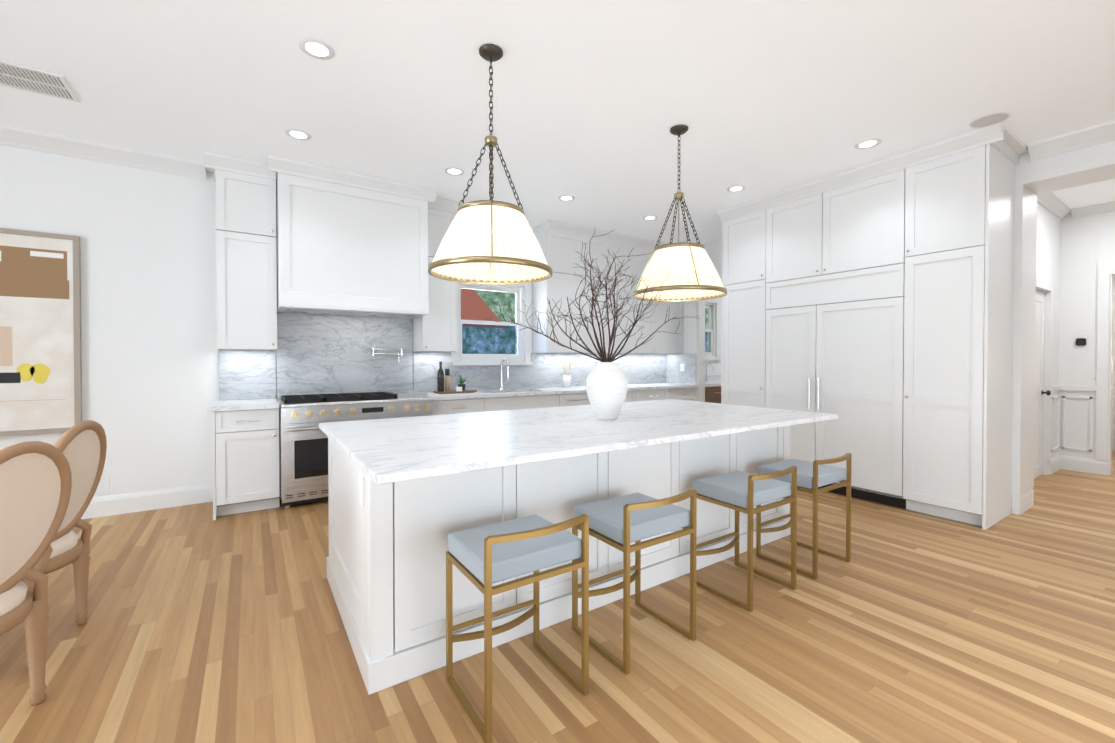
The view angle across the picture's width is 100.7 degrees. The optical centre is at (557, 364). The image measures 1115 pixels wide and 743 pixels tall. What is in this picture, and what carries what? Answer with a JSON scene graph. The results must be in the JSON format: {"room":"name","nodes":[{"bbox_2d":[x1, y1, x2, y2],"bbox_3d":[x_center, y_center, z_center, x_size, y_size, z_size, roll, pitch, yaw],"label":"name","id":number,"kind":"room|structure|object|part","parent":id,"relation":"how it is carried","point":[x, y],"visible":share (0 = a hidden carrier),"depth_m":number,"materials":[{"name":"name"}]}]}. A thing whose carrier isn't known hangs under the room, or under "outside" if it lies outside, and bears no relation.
{"room":"kitchen and dining room","nodes":[
{"label":"kitchen and dining room","id":0,"kind":"room"},
{"bbox_2d":[0,144,721,496],"bbox_3d":[-0.557,-0.287,6.050,15.200,3.040,0.150,0,1,-34],"label":"wall","id":1,"kind":"structure","parent":0,"point":[150,372],"depth_m":3.95,"materials":[{"name":"white paint"}]},
{"bbox_2d":[0,228,81,435],"bbox_3d":[-4.362,-0.244,3.393,1.220,1.570,0.045,0,1,-34],"label":"painting","id":2,"kind":"object","parent":1,"relation":"attached to","point":[40,343],"visible":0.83,"depth_m":3.60,"materials":[{"name":"beige paper"}]},
{"bbox_2d":[97,476,108,491],"bbox_3d":[-3.768,0.987,3.827,0.075,0.120,0.007,0,1,-34],"label":"outlet","id":3,"kind":"object","parent":1,"relation":"attached to","point":[103,484],"visible":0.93,"depth_m":3.83,"materials":[{"name":"white plastic"}]},
{"bbox_2d":[0,125,206,179],"bbox_3d":[-4.982,-1.719,2.928,4.390,0.110,0.110,0,1,-34],"label":"crown molding","id":4,"kind":"structure","parent":1,"relation":"attached to","point":[9,136],"depth_m":3.75,"materials":[{"name":"white paint"}]},
{"bbox_2d":[81,483,212,518],"bbox_3d":[-4.978,1.183,3.016,4.460,0.165,0.018,0,1,-34],"label":"baseboard","id":5,"kind":"structure","parent":1,"relation":"attached to","point":[103,506],"depth_m":3.98,"materials":[{"name":"white paint"}]},
{"bbox_2d":[211,154,276,349],"bbox_3d":[-2.833,-0.961,4.216,0.445,1.646,0.356,0,1,-34],"label":"upper cabinet","id":6,"kind":"object","parent":1,"relation":"attached to","point":[246,263],"depth_m":4.07,"materials":[{"name":"white paint"}]},
{"bbox_2d":[268,154,436,318],"bbox_3d":[-2.007,-1.148,4.575,1.464,1.280,0.615,0,1,-34],"label":"range hood","id":7,"kind":"object","parent":1,"relation":"attached to","point":[349,243],"visible":0.96,"depth_m":4.34,"materials":[{"name":"white paint"}]},
{"bbox_2d":[413,198,458,351],"bbox_3d":[-1.382,-0.971,5.183,0.386,1.646,0.356,0,1,-34],"label":"upper cabinet","id":8,"kind":"object","parent":1,"relation":"attached to","point":[436,331],"depth_m":5.04,"materials":[{"name":"white paint"}]},
{"bbox_2d":[210,312,698,411],"bbox_3d":[-0.502,-0.103,5.596,5.906,0.918,0.661,0,1,-34],"label":"backsplash","id":9,"kind":"structure","parent":1,"relation":"attached to","point":[315,353],"depth_m":4.97,"materials":[{"name":"stone"}]},
{"bbox_2d":[372,346,402,361],"bbox_3d":[-1.834,-0.116,5.010,0.340,0.180,0.109,0,1,-34],"label":"pot filler","id":10,"kind":"object","parent":9,"relation":"attached to","point":[400,354],"visible":1,"depth_m":4.97,"materials":[{"name":"silver metal"}]},
{"bbox_2d":[433,390,476,393],"bbox_3d":[-1.149,0.310,5.295,0.490,0.019,0.260,0,1,-34],"label":"cutting board","id":11,"kind":"object","parent":9,"relation":"on","point":[455,391],"visible":0.96,"depth_m":5.21,"materials":[{"name":"brown wood"}]},
{"bbox_2d":[437,362,443,391],"bbox_3d":[-1.319,0.134,5.215,0.073,0.336,0.073,0,1,-34],"label":"olive oil bottle","id":12,"kind":"object","parent":11,"relation":"on","point":[440,380],"visible":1,"depth_m":5.19,"materials":[{"name":"black glass"}]},
{"bbox_2d":[445,369,449,390],"bbox_3d":[-1.260,0.173,5.279,0.054,0.256,0.053,0,1,-34],"label":"pepper mill","id":13,"kind":"object","parent":11,"relation":"on","point":[447,379],"visible":1,"depth_m":5.26,"materials":[{"name":"brown wood"}]},
{"bbox_2d":[456,374,468,390],"bbox_3d":[-1.116,0.202,5.347,0.209,0.197,0.304,0,1,-34],"label":"potted plant","id":14,"kind":"object","parent":11,"relation":"on","point":[461,384],"visible":0.96,"depth_m":5.33,"materials":[{"name":"green plant"}]},
{"bbox_2d":[499,358,508,389],"bbox_3d":[-0.621,0.116,5.713,0.132,0.399,0.212,0,1,-34],"label":"kitchen faucet","id":15,"kind":"object","parent":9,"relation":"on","point":[501,379],"visible":1,"depth_m":5.74,"materials":[{"name":"silver metal"}]},
{"bbox_2d":[562,361,571,387],"bbox_3d":[0.125,0.132,6.214,0.143,0.355,0.121,0,1,-34],"label":"utensil crock","id":16,"kind":"object","parent":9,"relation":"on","point":[566,381],"visible":1,"depth_m":6.18,"materials":[{"name":"white ceramic"}]},
{"bbox_2d":[451,282,531,364],"bbox_3d":[-0.834,-0.552,5.814,1.090,1.115,0.190,0,1,-34],"label":"kitchen window","id":17,"kind":"structure","parent":1,"relation":"in","point":[458,357],"depth_m":5.92,"materials":[{"name":"white paint"}]},
{"bbox_2d":[532,220,590,352],"bbox_3d":[0.059,-0.981,6.143,0.695,1.646,0.356,0,1,-34],"label":"upper cabinet","id":18,"kind":"object","parent":1,"relation":"attached to","point":[559,242],"depth_m":5.97,"materials":[{"name":"white paint"}]},
{"bbox_2d":[591,230,626,353],"bbox_3d":[0.557,-0.985,6.475,0.759,1.646,0.356,0,1,-34],"label":"upper cabinet","id":19,"kind":"object","parent":1,"relation":"attached to","point":[616,243],"depth_m":6.37,"materials":[{"name":"white paint"}]},
{"bbox_2d":[627,235,658,353],"bbox_3d":[1.082,-0.989,6.826,0.760,1.646,0.356,0,1,-34],"label":"upper cabinet","id":20,"kind":"object","parent":1,"relation":"attached to","point":[640,246],"depth_m":6.69,"materials":[{"name":"white paint"}]},
{"bbox_2d":[659,242,683,353],"bbox_3d":[1.582,-0.992,7.159,0.696,1.646,0.356,0,1,-34],"label":"upper cabinet","id":21,"kind":"object","parent":1,"relation":"attached to","point":[669,343],"depth_m":7.07,"materials":[{"name":"white paint"}]},
{"bbox_2d":[705,298,720,359],"bbox_3d":[2.536,-0.626,8.060,0.790,1.095,0.190,0,1,-34],"label":"window","id":22,"kind":"structure","parent":1,"relation":"in","point":[710,330],"depth_m":8.21,"materials":[{"name":"white paint"}]},
{"bbox_2d":[705,375,720,382],"bbox_3d":[2.821,0.240,8.200,2.192,0.100,0.021,0,1,-34],"label":"backsplash","id":23,"kind":"structure","parent":1,"relation":"attached to","point":[710,379],"depth_m":8.11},
{"bbox_2d":[0,450,1114,742],"bbox_3d":[1.897,1.302,2.387,15.200,0.060,8.996,0,1,-34],"label":"floor","id":24,"kind":"structure","parent":0,"point":[204,626],"depth_m":2.08,"materials":[{"name":"brown wood"}]},
{"bbox_2d":[0,441,71,705],"bbox_3d":[-2.097,0.772,1.532,0.642,1.014,0.621,0,1,-34],"label":"dining chair","id":25,"kind":"object","parent":24,"relation":"on","point":[35,484],"visible":1,"depth_m":1.67,"materials":[{"name":"beige fabric"}]},
{"bbox_2d":[21,420,106,669],"bbox_3d":[-2.429,0.766,2.036,0.600,1.016,0.568,0,1,-34],"label":"dining chair","id":26,"kind":"object","parent":24,"relation":"on","point":[82,447],"visible":0.52,"depth_m":2.17,"materials":[{"name":"beige fabric"}]},
{"bbox_2d":[212,408,279,519],"bbox_3d":[-2.762,0.813,4.113,0.464,0.876,0.636,0,1,-34],"label":"base cabinet","id":27,"kind":"object","parent":24,"relation":"on","point":[246,458],"depth_m":3.85,"materials":[{"name":"white paint"}]},
{"bbox_2d":[277,389,432,508],"bbox_3d":[-1.972,0.765,4.542,1.314,0.963,0.739,0,1,-34],"label":"range","id":28,"kind":"object","parent":24,"relation":"on","point":[303,440],"visible":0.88,"depth_m":4.09,"materials":[{"name":"silver metal"}]},
{"bbox_2d":[432,398,491,414],"bbox_3d":[-1.189,0.802,5.162,0.661,0.876,0.636,0,1,-34],"label":"base cabinet","id":29,"kind":"object","parent":24,"relation":"on","point":[457,406],"depth_m":4.90,"materials":[{"name":"white paint"}]},
{"bbox_2d":[446,514,588,742],"bbox_3d":[-0.155,0.927,1.810,0.430,0.698,0.420,0,1,-34],"label":"stool","id":30,"kind":"object","parent":24,"relation":"on","point":[482,559],"visible":1,"depth_m":1.75,"materials":[{"name":"gold metal"}]},
{"bbox_3d":[-0.171,0.716,1.831,0.422,0.075,0.359,0,1,-34],"label":"seat","id":31,"kind":"part","parent":30,"relation":"part of","materials":[{"name":"grey fabric"}]},
{"bbox_2d":[492,394,563,410],"bbox_3d":[-0.561,0.798,5.581,1.110,0.876,0.636,0,1,-34],"label":"base cabinet","id":32,"kind":"object","parent":24,"relation":"on","point":[557,400],"depth_m":5.34,"materials":[{"name":"white paint"}]},
{"bbox_2d":[326,427,790,694],"bbox_3d":[0.183,0.821,3.090,2.974,0.884,1.168,0,1,-34],"label":"kitchen island","id":33,"kind":"object","parent":24,"relation":"on","point":[407,496],"depth_m":2.16,"materials":[{"name":"white paint"}]},
{"bbox_2d":[319,399,837,486],"bbox_3d":[0.258,0.361,2.973,3.040,0.031,1.506,0,1,-34],"label":"island countertop","id":34,"kind":"structure","parent":33,"relation":"on","point":[403,449],"depth_m":2.40,"materials":[{"name":"white stone"}]},
{"bbox_2d":[485,230,700,419],"bbox_3d":[0.278,-0.204,2.954,1.240,1.098,0.869,0,1,-34],"label":"vase","id":35,"kind":"object","parent":34,"relation":"on","point":[606,383],"visible":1,"depth_m":2.87,"materials":[{"name":"white ceramic"}]},
{"bbox_2d":[564,393,590,405],"bbox_3d":[0.096,0.793,6.019,0.730,0.876,0.636,0,1,-34],"label":"base cabinet","id":36,"kind":"object","parent":24,"relation":"on","point":[575,399],"depth_m":5.73,"materials":[{"name":"white paint"}]},
{"bbox_2d":[624,391,635,401],"bbox_3d":[0.585,0.790,6.345,0.705,0.876,0.636,0,1,-34],"label":"base cabinet","id":37,"kind":"object","parent":24,"relation":"on","point":[631,395],"depth_m":6.24,"materials":[{"name":"white paint"}]},
{"bbox_2d":[572,489,696,674],"bbox_3d":[0.365,0.923,2.157,0.430,0.698,0.420,0,1,-34],"label":"stool","id":38,"kind":"object","parent":24,"relation":"on","point":[621,523],"visible":0.92,"depth_m":2.09,"materials":[{"name":"gold metal"}]},
{"bbox_3d":[0.349,0.712,2.178,0.422,0.075,0.359,0,1,-34],"label":"seat","id":39,"kind":"part","parent":38,"relation":"part of","materials":[{"name":"grey fabric"}]},
{"bbox_2d":[635,389,671,400],"bbox_3d":[1.145,0.786,6.718,0.770,0.876,0.636,0,1,-34],"label":"base cabinet","id":40,"kind":"object","parent":24,"relation":"on","point":[657,394],"depth_m":6.48,"materials":[{"name":"white paint"}]},
{"bbox_2d":[672,387,697,400],"bbox_3d":[1.680,0.782,7.075,0.646,0.876,0.636,0,1,-34],"label":"base cabinet","id":41,"kind":"object","parent":24,"relation":"on","point":[690,394],"depth_m":6.84,"materials":[{"name":"white paint"}]},
{"bbox_2d":[705,387,720,403],"bbox_3d":[2.334,0.777,7.512,0.612,0.876,0.636,0,1,-34],"label":"base cabinet","id":42,"kind":"object","parent":24,"relation":"on","point":[713,389],"depth_m":7.19,"materials":[{"name":"brown wood"}]},
{"bbox_2d":[705,379,720,386],"bbox_3d":[2.994,0.311,7.941,2.192,0.038,0.646,0,1,-34],"label":"countertop","id":43,"kind":"structure","parent":42,"relation":"on","point":[716,382],"depth_m":7.33,"materials":[{"name":"white stone"}]},
{"bbox_2d":[706,363,713,381],"bbox_3d":[2.614,0.133,7.877,0.085,0.318,0.161,0,1,-34],"label":"faucet","id":44,"kind":"object","parent":43,"relation":"on","point":[706,370],"visible":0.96,"depth_m":7.91,"materials":[{"name":"silver metal"}]},
{"bbox_2d":[721,199,757,406],"bbox_3d":[2.408,-0.279,5.399,0.702,3.034,0.631,0,1,-34],"label":"tall cabinet","id":45,"kind":"object","parent":24,"relation":"on","point":[739,332],"depth_m":5.26,"materials":[{"name":"white paint"}]},
{"bbox_2d":[693,466,796,611],"bbox_3d":[1.072,0.918,2.628,0.430,0.698,0.420,0,1,-34],"label":"stool","id":46,"kind":"object","parent":24,"relation":"on","point":[739,490],"visible":0.98,"depth_m":2.56,"materials":[{"name":"gold metal"}]},
{"bbox_3d":[1.056,0.707,2.650,0.422,0.075,0.359,0,1,-34],"label":"seat","id":47,"kind":"part","parent":46,"relation":"part of","materials":[{"name":"grey fabric"}]},
{"bbox_2d":[758,182,813,461],"bbox_3d":[2.693,-0.275,4.972,0.702,3.034,0.679,0,1,-34],"label":"tall cabinet","id":48,"kind":"object","parent":24,"relation":"on","point":[786,219],"depth_m":4.79,"materials":[{"name":"white paint"}]},
{"bbox_2d":[756,453,850,578],"bbox_3d":[1.605,0.915,2.983,0.430,0.698,0.420,0,1,-34],"label":"stool","id":49,"kind":"object","parent":24,"relation":"on","point":[814,475],"visible":0.88,"depth_m":2.93,"materials":[{"name":"gold metal"}]},
{"bbox_3d":[1.589,0.703,3.005,0.422,0.075,0.359,0,1,-34],"label":"seat","id":50,"kind":"part","parent":49,"relation":"part of","materials":[{"name":"grey fabric"}]},
{"bbox_2d":[814,158,893,504],"bbox_3d":[3.065,-0.269,4.413,0.702,3.034,0.801,0,1,-34],"label":"tall cabinet","id":51,"kind":"object","parent":24,"relation":"on","point":[871,304],"depth_m":4.27,"materials":[{"name":"white paint"}]},
{"bbox_2d":[890,126,1017,529],"bbox_3d":[3.378,-0.264,3.943,0.702,3.034,0.611,0,1,-34],"label":"tall cabinet","id":52,"kind":"object","parent":24,"relation":"on","point":[952,232],"depth_m":3.72,"materials":[{"name":"white paint"}]},
{"bbox_2d":[1012,488,1033,514],"bbox_3d":[4.034,1.172,3.995,0.458,0.165,0.040,0,1,-34],"label":"baseboard","id":53,"kind":"structure","parent":24,"relation":"on","point":[1021,503],"depth_m":3.90,"materials":[{"name":"white paint"}]},
{"bbox_2d":[0,0,1114,243],"bbox_3d":[1.897,-1.798,2.353,15.200,0.060,8.996,0,1,-34],"label":"ceiling","id":54,"kind":"structure","parent":0,"point":[594,102],"depth_m":2.94,"materials":[{"name":"white paint"}]},
{"bbox_2d":[0,61,79,102],"bbox_3d":[-3.456,-1.764,2.744,0.805,0.008,0.345,0,1,-34],"label":"ceiling vent","id":55,"kind":"object","parent":54,"relation":"in","point":[23,78],"visible":1,"depth_m":2.88,"materials":[{"name":"white metal"}]},
{"bbox_2d":[285,129,311,139],"bbox_3d":[-2.001,-1.776,3.567,0.183,0.002,0.183,-1,1,-40],"label":"recessed light","id":56,"kind":"object","parent":54,"relation":"in","point":[293,133],"depth_m":3.56,"materials":[{"name":"white paint"}]},
{"bbox_2d":[298,38,334,59],"bbox_3d":[-1.346,-1.765,2.585,0.183,0.002,0.183,-1,1,-40],"label":"recessed light","id":57,"kind":"object","parent":54,"relation":"in","point":[318,49],"depth_m":2.58,"materials":[{"name":"white paint"}]},
{"bbox_2d":[444,167,463,175],"bbox_3d":[-0.953,-1.783,4.266,0.183,0.002,0.183,0,1,17],"label":"recessed light","id":58,"kind":"object","parent":54,"relation":"in","point":[451,171],"depth_m":4.26,"materials":[{"name":"white paint"}]},
{"bbox_2d":[428,44,551,284],"bbox_3d":[-0.376,-1.138,2.614,0.692,1.257,0.692,0,1,-34],"label":"pendant light","id":59,"kind":"object","parent":54,"relation":"hanging from","point":[491,241],"visible":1,"depth_m":2.44,"materials":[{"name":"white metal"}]},
{"bbox_3d":[-0.376,-0.688,2.619,0.680,0.336,0.680,0,1,-34],"label":"lamp shade","id":60,"kind":"part","parent":59,"relation":"part of","materials":[{"name":"white fabric"}]},
{"bbox_2d":[558,195,574,200],"bbox_3d":[0.096,-1.791,4.965,0.183,0.002,0.183,-1,1,-40],"label":"recessed light","id":61,"kind":"object","parent":54,"relation":"in","point":[565,197],"depth_m":4.96,"materials":[{"name":"white paint"}]},
{"bbox_2d":[643,216,657,219],"bbox_3d":[1.136,-1.798,5.658,0.183,0.002,0.183,-1,1,-40],"label":"recessed light","id":62,"kind":"object","parent":54,"relation":"in","point":[646,217],"depth_m":5.64,"materials":[{"name":"white paint"}]},
{"bbox_2d":[632,125,726,301],"bbox_3d":[0.917,-1.147,3.488,0.692,1.257,0.692,0,1,-34],"label":"pendant light","id":63,"kind":"object","parent":54,"relation":"hanging from","point":[692,275],"visible":1,"depth_m":3.31,"materials":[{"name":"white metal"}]},
{"bbox_3d":[0.917,-0.697,3.493,0.680,0.336,0.680,0,1,-34],"label":"lamp shade","id":64,"kind":"part","parent":63,"relation":"part of","materials":[{"name":"white fabric"}]},
{"bbox_2d":[727,185,745,191],"bbox_3d":[1.815,-1.788,4.693,0.183,0.002,0.183,-1,1,-40],"label":"recessed light","id":65,"kind":"object","parent":54,"relation":"in","point":[737,188],"depth_m":4.68,"materials":[{"name":"white paint"}]},
{"bbox_2d":[854,139,881,148],"bbox_3d":[2.500,-1.777,3.720,0.183,0.002,0.183,0,1,32],"label":"recessed light","id":66,"kind":"object","parent":54,"relation":"in","point":[865,144],"depth_m":3.71,"materials":[{"name":"white paint"}]},
{"bbox_2d":[969,112,1010,127],"bbox_3d":[3.133,-1.772,3.348,0.220,0.005,0.220,0,1,-34],"label":"ceiling speaker","id":67,"kind":"object","parent":54,"relation":"attached to","point":[989,119],"visible":0.94,"depth_m":3.33,"materials":[{"name":"white plastic"}]},
{"bbox_2d":[1027,120,1114,160],"bbox_3d":[5.120,-1.707,1.855,0.110,0.110,4.590,0,1,-34],"label":"crown molding","id":68,"kind":"structure","parent":54,"relation":"attached to","point":[1105,132],"depth_m":3.56,"materials":[{"name":"white paint"}]},
{"bbox_2d":[683,238,721,353],"bbox_3d":[2.306,-0.296,6.849,0.150,3.040,1.696,0,1,-34],"label":"wall","id":69,"kind":"structure","parent":0,"point":[713,249],"depth_m":6.86,"materials":[{"name":"white paint"}]},
{"bbox_2d":[691,276,721,401],"bbox_3d":[2.396,-0.023,6.566,0.018,2.500,1.220,0,1,-34],"label":"door frame","id":70,"kind":"structure","parent":69,"relation":"attached to","point":[698,307],"depth_m":7.01,"materials":[{"name":"white paint"}]},
{"bbox_2d":[1016,155,1020,172],"bbox_3d":[3.349,-0.276,5.023,0.440,3.040,2.500,0,1,-34],"label":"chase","id":71,"kind":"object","parent":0,"point":[1018,168],"visible":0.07,"depth_m":3.85,"materials":[{"name":"white paint"}]},
{"bbox_2d":[1036,203,1060,474],"bbox_3d":[5.062,-0.276,4.969,2.350,3.040,0.150,0,1,-34],"label":"wall","id":72,"kind":"structure","parent":0,"point":[1048,260],"depth_m":5.20,"materials":[{"name":"white paint"}]},
{"bbox_2d":[1034,290,1050,478],"bbox_3d":[5.160,0.215,4.980,0.772,2.046,0.119,0,1,-34],"label":"hall door","id":73,"kind":"structure","parent":72,"relation":"in","point":[1039,389],"depth_m":5.12,"materials":[{"name":"white paint"}]},
{"bbox_2d":[1037,192,1071,219],"bbox_3d":[5.066,-1.749,4.812,2.200,0.090,0.090,0,1,-34],"label":"crown molding","id":74,"kind":"structure","parent":72,"relation":"attached to","point":[1052,203],"depth_m":5.05,"materials":[{"name":"white paint"}]},
{"bbox_2d":[1049,455,1060,473],"bbox_3d":[5.770,1.158,5.356,0.460,0.165,0.018,0,1,-34],"label":"baseboard","id":75,"kind":"structure","parent":72,"relation":"attached to","point":[1055,462],"depth_m":5.33,"materials":[{"name":"white paint"}]},
{"bbox_2d":[1012,149,1114,495],"bbox_3d":[5.300,-0.238,2.081,0.458,2.695,4.740,0,1,-34],"label":"door frame","id":76,"kind":"structure","parent":72,"relation":"attached to","point":[1084,170],"depth_m":3.96,"materials":[{"name":"white paint"}]},
{"bbox_2d":[1021,140,1114,191],"bbox_3d":[5.332,-1.629,2.034,0.440,0.270,4.650,0,1,-34],"label":"header beam","id":77,"kind":"structure","parent":0,"point":[1027,163],"depth_m":3.64,"materials":[{"name":"white paint"}]},
{"bbox_2d":[1058,211,1114,458],"bbox_3d":[7.358,-0.260,3.508,0.150,3.040,4.830,0,1,-34],"label":"wall","id":78,"kind":"structure","parent":0,"point":[1087,246],"depth_m":5.34,"materials":[{"name":"white paint"}]},
{"bbox_2d":[1076,338,1085,345],"bbox_3d":[6.041,-0.262,5.328,0.020,0.085,0.080,0,1,-34],"label":"thermostat","id":79,"kind":"object","parent":78,"relation":"attached to","point":[1080,341],"visible":0.9,"depth_m":5.32,"materials":[{"name":"black plastic"}]},
{"bbox_2d":[1061,455,1111,475],"bbox_3d":[6.069,1.158,5.304,0.018,0.165,0.360,0,1,-34],"label":"baseboard","id":80,"kind":"structure","parent":78,"relation":"attached to","point":[1100,467],"depth_m":5.29,"materials":[{"name":"white paint"}]},
{"bbox_2d":[1072,201,1114,217],"bbox_3d":[6.410,-1.748,4.698,0.090,0.090,1.590,0,1,-34],"label":"crown molding","id":81,"kind":"structure","parent":78,"relation":"attached to","point":[1108,206],"depth_m":5.21,"materials":[{"name":"white paint"}]},
{"bbox_2d":[1112,276,1114,449],"bbox_3d":[8.158,-0.292,6.454,0.150,3.040,8.846,0,1,-34],"label":"wall","id":82,"kind":"structure","parent":0,"point":[1113,438],"depth_m":6.61,"materials":[{"name":"white paint"}]},
{"label":"outside","id":83,"kind":"structure","parent":0,"visible":0},
{"bbox_2d":[461,288,707,353],"bbox_3d":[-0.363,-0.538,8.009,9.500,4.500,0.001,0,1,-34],"label":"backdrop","id":84,"kind":"structure","parent":83,"point":[482,305],"depth_m":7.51,"materials":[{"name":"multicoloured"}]}
]}

